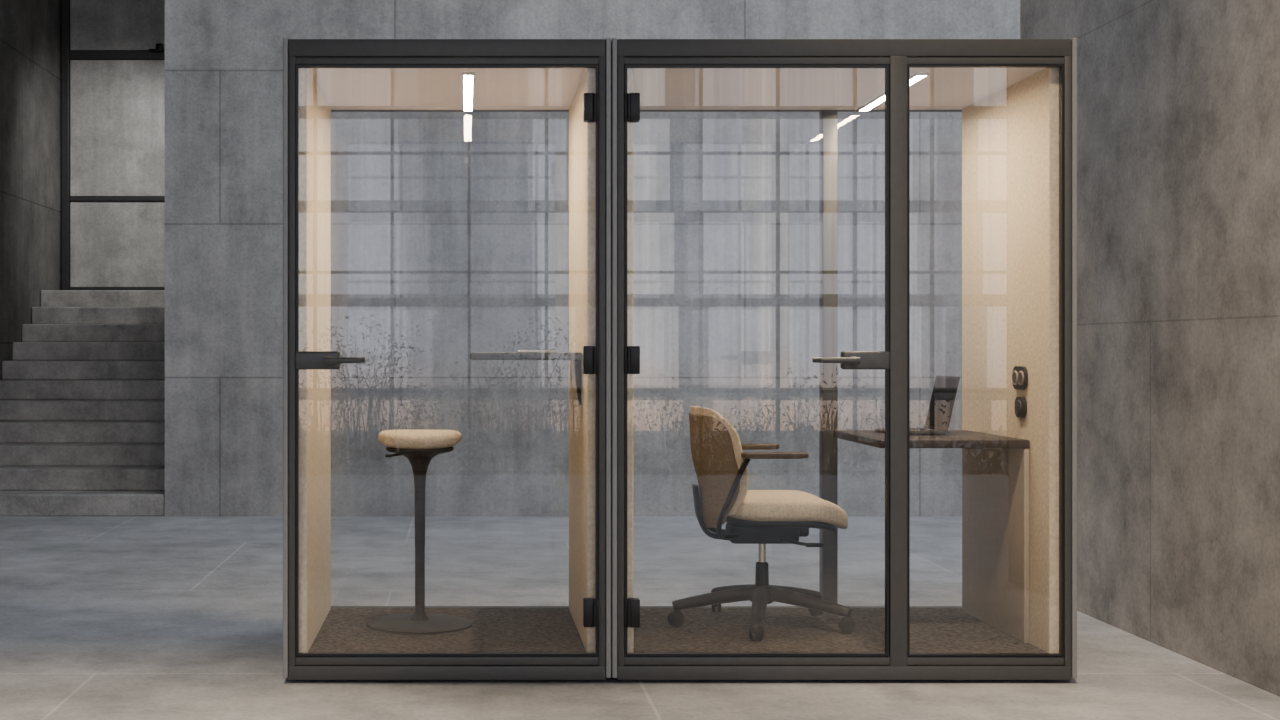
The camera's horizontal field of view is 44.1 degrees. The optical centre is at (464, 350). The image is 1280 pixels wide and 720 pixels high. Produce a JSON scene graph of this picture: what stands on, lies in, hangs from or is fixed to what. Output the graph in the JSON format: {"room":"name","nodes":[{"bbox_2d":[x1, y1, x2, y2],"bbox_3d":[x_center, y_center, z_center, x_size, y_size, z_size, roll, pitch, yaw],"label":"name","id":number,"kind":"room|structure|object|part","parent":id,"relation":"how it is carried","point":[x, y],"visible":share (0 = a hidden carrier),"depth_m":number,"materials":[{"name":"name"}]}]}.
{"room":"office","nodes":[
{"label":"office","id":0,"kind":"room"},
{"bbox_2d":[0,0,60,379],"bbox_3d":[-3.830,-1.965,5.500,0.300,6.200,18.000,0,0,0],"label":"wall","id":1,"kind":"structure","parent":0,"point":[30,30],"depth_m":13.15,"materials":[{"name":"concrete"}]},
{"bbox_2d":[71,196,164,287],"bbox_3d":[-2.870,-1.965,14.410,1.620,6.200,0.180,0,0,0],"label":"wall","id":2,"kind":"structure","parent":0,"point":[71,196],"depth_m":14.32,"materials":[{"name":"concrete"}]},
{"bbox_2d":[61,0,164,289],"bbox_3d":[-2.870,-2.696,14.220,1.600,4.339,0.160,0,0,0],"label":"window","id":3,"kind":"structure","parent":2,"relation":"in","point":[113,51],"depth_m":14.23,"materials":[{"name":"metal"}]},
{"bbox_3d":[-2.870,-3.750,14.250,1.450,2.020,0.040,0,0,0],"label":"transom panel","id":4,"kind":"part","parent":3,"relation":"part of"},
{"bbox_3d":[-2.870,-2.030,14.250,1.450,1.240,0.040,0,0,0],"label":"panel","id":5,"kind":"part","parent":3,"relation":"part of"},
{"bbox_3d":[-2.870,-0.971,14.250,1.450,0.779,0.040,0,0,0],"label":"panel","id":6,"kind":"part","parent":3,"relation":"part of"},
{"bbox_2d":[165,0,1019,515],"bbox_3d":[4.970,-1.965,10.860,14.060,6.200,0.280,0,0,0],"label":"wall","id":7,"kind":"structure","parent":0,"point":[450,230],"depth_m":10.72,"materials":[{"name":"concrete"}]},
{"bbox_2d":[0,516,1279,719],"bbox_3d":[3.000,1.285,5.700,18.000,0.300,18.600,0,0,0],"label":"floor","id":8,"kind":"structure","parent":0,"point":[102,617],"depth_m":6.63,"materials":[{"name":"concrete"}]},
{"bbox_2d":[0,290,164,515],"bbox_3d":[-2.870,0.304,12.457,1.612,1.661,3.466,0,0,0],"label":"staircase","id":9,"kind":"structure","parent":8,"relation":"on","point":[82,393],"depth_m":11.85,"materials":[{"name":"concrete"}]},
{"bbox_2d":[283,38,610,679],"bbox_3d":[-0.061,0.034,5.834,1.119,2.202,1.141,0,0,0],"label":"booth","id":10,"kind":"object","parent":8,"relation":"on","point":[322,641],"visible":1,"depth_m":5.37,"materials":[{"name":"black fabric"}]},
{"bbox_3d":[-0.613,0.024,5.865,0.017,2.182,1.078,0,0,0],"label":"panel","id":11,"kind":"part","parent":10,"relation":"part of","materials":[{"name":"black metal"}]},
{"bbox_3d":[-0.464,0.032,5.347,0.236,0.062,0.167,0,0,0],"label":"door handle","id":12,"kind":"part","parent":10,"relation":"part of","materials":[{"name":"black metal"}]},
{"bbox_2d":[367,430,472,633],"bbox_3d":[-0.171,0.669,5.930,0.400,0.739,0.400,0,0,0],"label":"stool","id":13,"kind":"object","parent":10,"relation":"on","point":[419,446],"visible":1,"depth_m":5.88,"materials":[{"name":"black metal"}]},
{"bbox_3d":[-0.258,0.390,5.871,0.094,0.017,0.032,0,0,-26],"label":"height lever","id":14,"kind":"part","parent":13,"relation":"part of","materials":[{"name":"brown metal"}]},
{"bbox_3d":[-0.171,0.337,5.930,0.316,0.075,0.306,0,0,0],"label":"seat","id":15,"kind":"part","parent":13,"relation":"part of","materials":[{"name":"beige fabric"}]},
{"bbox_3d":[-0.061,-0.985,5.851,0.961,0.018,0.943,0,0,0],"label":"ceiling panel","id":16,"kind":"part","parent":10,"relation":"part of","materials":[{"name":"beige wood"}]},
{"bbox_3d":[-0.061,0.029,6.365,1.083,2.188,0.070,0,0,0],"label":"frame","id":17,"kind":"part","parent":10,"relation":"part of","materials":[{"name":"clear glass"}]},
{"bbox_2d":[462,72,474,110],"bbox_3d":[0.012,-0.970,5.875,0.044,0.012,0.820,0,0,0],"label":"ceiling light","id":18,"kind":"object","parent":10,"relation":"attached to","point":[468,78],"visible":1,"depth_m":5.80,"materials":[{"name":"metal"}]},
{"bbox_2d":[464,76,472,110],"bbox_3d":[0.012,-0.970,5.875,0.032,0.008,0.810,0,0,0],"label":"diffuser","id":19,"kind":"object","parent":18,"relation":"attached to","point":[468,80],"depth_m":5.86,"materials":[{"name":"white plastic"}]},
{"bbox_2d":[470,352,581,404],"bbox_3d":[0.220,0.100,5.910,0.399,0.190,0.680,0,0,0],"label":"wall shelf","id":20,"kind":"object","parent":10,"relation":"attached to","point":[576,357],"visible":1,"depth_m":5.57,"materials":[{"name":"grey laminate"}]},
{"bbox_2d":[518,350,556,351],"bbox_3d":[0.270,0.001,5.850,0.140,0.007,0.200,0,0,0],"label":"tablet","id":21,"kind":"object","parent":20,"relation":"on","point":[518,350],"visible":0.9,"depth_m":5.75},
{"bbox_3d":[0.489,0.024,5.865,0.017,2.182,1.078,0,0,0],"label":"panel","id":22,"kind":"part","parent":10,"relation":"part of","materials":[{"name":"black metal"}]},
{"bbox_2d":[611,38,1076,679],"bbox_3d":[1.294,0.034,5.834,1.585,2.202,1.141,0,0,0],"label":"booth","id":23,"kind":"object","parent":8,"relation":"on","point":[1016,99],"visible":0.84,"depth_m":5.40,"materials":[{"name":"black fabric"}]},
{"bbox_3d":[0.510,0.024,5.865,0.017,2.182,1.078,0,0,0],"label":"panel","id":24,"kind":"part","parent":23,"relation":"part of","materials":[{"name":"black metal"}]},
{"bbox_3d":[0.997,0.033,5.345,0.901,2.019,0.024,0,0,0],"label":"door","id":25,"kind":"part","parent":23,"relation":"part of","materials":[{"name":"clear glass"}]},
{"bbox_2d":[668,406,855,640],"bbox_3d":[1.102,0.626,5.925,0.664,0.828,0.682,0,0,0],"label":"office chair","id":26,"kind":"object","parent":23,"relation":"on","point":[760,517],"visible":1,"depth_m":5.78,"materials":[{"name":"beige fabric"}]},
{"bbox_3d":[0.928,0.452,5.930,0.152,0.426,0.446,0,0,0],"label":"backrest","id":27,"kind":"part","parent":26,"relation":"part of","materials":[{"name":"brown fabric"}]},
{"bbox_3d":[0.980,0.545,6.088,0.116,0.321,0.237,0,0,0],"label":"armrest","id":28,"kind":"part","parent":26,"relation":"part of","materials":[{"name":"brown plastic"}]},
{"bbox_3d":[0.980,0.545,5.772,0.116,0.321,0.237,0,0,0],"label":"armrest","id":29,"kind":"part","parent":26,"relation":"part of","materials":[{"name":"brown plastic"}]},
{"bbox_3d":[1.195,0.605,5.930,0.464,0.125,0.464,0,0,0],"label":"seat","id":30,"kind":"part","parent":26,"relation":"part of","materials":[{"name":"beige fabric"}]},
{"bbox_3d":[1.268,0.940,6.049,0.316,0.101,0.064,0,0,-40],"label":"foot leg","id":31,"kind":"part","parent":26,"relation":"part of","materials":[{"name":"brown plastic"}]},
{"bbox_3d":[1.231,0.709,5.780,0.065,0.019,0.201,0,0,-41],"label":"tilt lever","id":32,"kind":"part","parent":26,"relation":"part of","materials":[{"name":"brown plastic"}]},
{"bbox_3d":[1.284,0.940,5.832,0.316,0.101,0.064,0,0,32],"label":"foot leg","id":33,"kind":"part","parent":26,"relation":"part of","materials":[{"name":"brown plastic"}]},
{"bbox_3d":[1.294,0.029,6.365,1.549,2.188,0.070,0,0,0],"label":"frame","id":34,"kind":"part","parent":23,"relation":"part of","materials":[{"name":"clear glass"}]},
{"bbox_3d":[1.294,-0.985,5.851,1.427,0.018,0.943,0,0,0],"label":"ceiling panel","id":35,"kind":"part","parent":23,"relation":"part of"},
{"bbox_3d":[1.328,0.032,5.347,0.246,0.062,0.167,0,0,0],"label":"door handle","id":36,"kind":"part","parent":23,"relation":"part of","materials":[{"name":"black metal"}]},
{"bbox_2d":[857,92,884,110],"bbox_3d":[1.591,-0.970,6.047,0.062,0.012,0.436,0,0,0],"label":"ceiling light","id":37,"kind":"object","parent":23,"relation":"attached to","point":[876,101],"depth_m":6.10,"materials":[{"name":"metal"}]},
{"bbox_2d":[910,72,928,85],"bbox_3d":[1.591,-0.970,5.543,0.062,0.012,0.265,0,0,0],"label":"ceiling light","id":38,"kind":"object","parent":23,"relation":"attached to","point":[916,77],"depth_m":5.51,"materials":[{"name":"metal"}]},
{"bbox_2d":[833,430,1029,642],"bbox_3d":[1.740,0.677,5.900,0.535,0.723,0.700,0,0,0],"label":"desk","id":39,"kind":"object","parent":23,"relation":"on","point":[995,468],"visible":0.98,"depth_m":5.81,"materials":[{"name":"brown laminate"}]},
{"bbox_2d":[875,376,959,434],"bbox_3d":[1.729,0.205,5.990,0.249,0.218,0.280,0,0,0],"label":"laptop","id":40,"kind":"object","parent":39,"relation":"on","point":[945,388],"visible":0.77,"depth_m":5.96,"materials":[{"name":"metal"}]},
{"bbox_3d":[1.827,0.200,5.990,0.053,0.207,0.280,0,0,0],"label":"lid","id":41,"kind":"part","parent":40,"relation":"part of","materials":[{"name":"metal"}]},
{"bbox_3d":[1.997,0.693,5.902,0.020,0.692,0.695,0,0,0],"label":"panel","id":42,"kind":"part","parent":39,"relation":"part of","materials":[{"name":"beige wood"}]},
{"bbox_3d":[1.777,0.033,5.345,0.532,2.019,0.024,0,0,0],"label":"fixed pane","id":43,"kind":"part","parent":23,"relation":"part of","materials":[{"name":"clear glass"}]},
{"bbox_2d":[1012,366,1027,389],"bbox_3d":[2.000,0.097,5.640,0.016,0.084,0.130,0,0,0],"label":"power outlet","id":44,"kind":"object","parent":23,"relation":"attached to","point":[1019,373],"visible":1,"depth_m":5.62,"materials":[{"name":"black plastic"}]},
{"bbox_2d":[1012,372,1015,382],"bbox_3d":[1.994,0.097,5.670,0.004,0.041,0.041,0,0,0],"label":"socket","id":45,"kind":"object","parent":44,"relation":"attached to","point":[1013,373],"depth_m":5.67,"materials":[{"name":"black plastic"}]},
{"bbox_2d":[1012,371,1017,384],"bbox_3d":[1.994,0.097,5.670,0.005,0.052,0.052,0,0,0],"label":"socket","id":46,"kind":"object","parent":44,"relation":"attached to","point":[1014,373],"depth_m":5.66,"materials":[{"name":"plastic"}]},
{"bbox_2d":[1018,371,1023,384],"bbox_3d":[1.994,0.097,5.610,0.005,0.052,0.052,0,0,0],"label":"socket","id":47,"kind":"object","parent":44,"relation":"attached to","point":[1020,373],"depth_m":5.60,"materials":[{"name":"plastic"}]},
{"bbox_2d":[1015,397,1026,417],"bbox_3d":[2.000,0.203,5.633,0.016,0.075,0.095,0,0,0],"label":"power outlet","id":48,"kind":"object","parent":23,"relation":"attached to","point":[1020,402],"visible":1,"depth_m":5.61,"materials":[{"name":"black plastic"}]},
{"bbox_2d":[1016,400,1021,413],"bbox_3d":[1.994,0.203,5.633,0.005,0.052,0.052,0,0,0],"label":"socket","id":49,"kind":"object","parent":48,"relation":"attached to","point":[1018,402],"depth_m":5.62,"materials":[{"name":"black plastic"}]},
{"bbox_3d":[2.079,0.024,5.865,0.017,2.182,1.078,0,0,0],"label":"panel","id":50,"kind":"part","parent":23,"relation":"part of","materials":[{"name":"black metal"}]},
{"bbox_2d":[1020,0,1279,696],"bbox_3d":[2.825,-1.965,5.265,0.300,6.200,4.530,0,0,0],"label":"wall","id":51,"kind":"structure","parent":0,"point":[1178,101],"depth_m":5.83,"materials":[{"name":"concrete"}]}
]}

